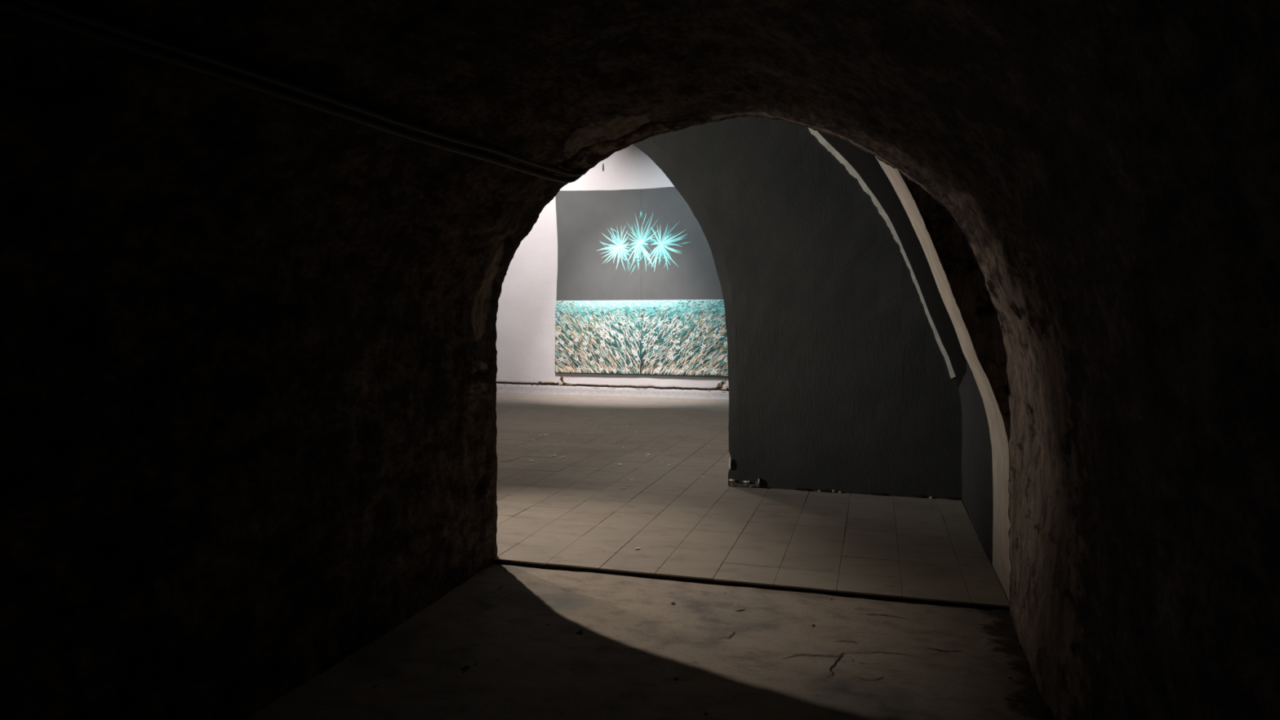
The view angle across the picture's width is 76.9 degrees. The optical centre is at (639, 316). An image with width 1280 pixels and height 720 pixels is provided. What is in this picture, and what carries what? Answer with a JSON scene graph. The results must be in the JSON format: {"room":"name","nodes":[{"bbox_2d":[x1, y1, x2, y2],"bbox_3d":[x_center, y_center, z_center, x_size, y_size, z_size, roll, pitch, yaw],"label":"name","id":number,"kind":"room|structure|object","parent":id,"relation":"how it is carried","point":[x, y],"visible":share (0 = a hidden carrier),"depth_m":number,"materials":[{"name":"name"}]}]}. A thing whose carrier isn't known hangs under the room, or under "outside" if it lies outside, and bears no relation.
{"room":"vaulted tunnel passage","nodes":[
{"label":"vaulted tunnel passage","id":0,"kind":"room"},
{"bbox_2d":[0,314,493,719],"bbox_3d":[-1.914,0.778,1.625,0.088,1.569,7.060,0,0,16],"label":"wall","id":1,"kind":"structure","parent":0,"point":[202,517],"depth_m":2.93,"materials":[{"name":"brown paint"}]},
{"bbox_2d":[495,144,728,391],"bbox_3d":[-0.012,-1.750,15.232,10.590,6.300,0.118,0,0,16],"label":"wall","id":2,"kind":"structure","parent":0,"point":[525,344],"depth_m":15.73,"materials":[{"name":"white paint"}]},
{"bbox_2d":[496,383,728,399],"bbox_3d":[-0.020,1.402,15.204,10.590,0.205,0.103,0,0,16],"label":"baseboard","id":3,"kind":"structure","parent":2,"relation":"attached to","point":[501,388],"depth_m":15.32,"materials":[{"name":"grey paint"}]},
{"bbox_2d":[555,186,728,377],"bbox_3d":[0.025,-0.665,15.161,3.499,3.560,0.022,0,0,16],"label":"mural","id":4,"kind":"object","parent":2,"relation":"attached to","point":[639,292],"visible":0.99,"depth_m":15.19,"materials":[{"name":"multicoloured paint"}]},
{"bbox_2d":[0,0,1279,355],"bbox_3d":[-0.513,-0.560,1.214,2.953,1.259,7.060,0,0,16],"label":"ceiling","id":5,"kind":"structure","parent":0,"point":[1108,170],"depth_m":2.57,"materials":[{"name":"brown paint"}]},
{"bbox_2d":[0,0,582,182],"bbox_3d":[-1.269,-0.781,2.265,0.105,0.224,5.632,0,0,18],"label":"cable","id":6,"kind":"object","parent":5,"relation":"attached to","point":[11,6],"visible":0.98,"depth_m":2.42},
{"bbox_2d":[13,0,588,176],"bbox_3d":[-1.248,-0.809,2.248,0.112,0.226,5.612,0,0,19],"label":"cable","id":7,"kind":"object","parent":5,"relation":"attached to","point":[48,6],"visible":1,"depth_m":2.46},
{"bbox_2d":[245,392,1054,719],"bbox_3d":[-2.423,1.599,7.007,10.600,0.202,17.280,0,0,16],"label":"floor","id":8,"kind":"structure","parent":0,"point":[508,642],"depth_m":4.25,"materials":[{"name":"tile"}]},
{"bbox_2d":[492,114,1011,604],"bbox_3d":[-2.039,-1.669,6.720,11.500,6.462,2.645,0,0,16],"label":"archway","id":9,"kind":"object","parent":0,"point":[985,460],"depth_m":4.77,"materials":[{"name":"paint"}]},
{"bbox_2d":[493,560,1009,610],"bbox_3d":[0.470,1.535,4.616,3.100,0.050,0.015,0,0,16],"label":"trim","id":10,"kind":"structure","parent":9,"relation":"attached to","point":[522,564],"depth_m":4.56,"materials":[{"name":"black metal"}]},
{"bbox_2d":[632,116,1003,500],"bbox_3d":[-2.048,-1.695,8.285,10.600,6.410,0.646,0,0,16],"label":"wall","id":11,"kind":"structure","parent":0,"point":[842,378],"depth_m":6.93,"materials":[{"name":"grey paint"}]},
{"bbox_2d":[1000,328,1279,719],"bbox_3d":[0.909,0.810,0.796,0.127,1.505,7.061,0,0,16],"label":"wall","id":12,"kind":"structure","parent":0,"point":[1144,487],"depth_m":2.04,"materials":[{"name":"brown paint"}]}
]}

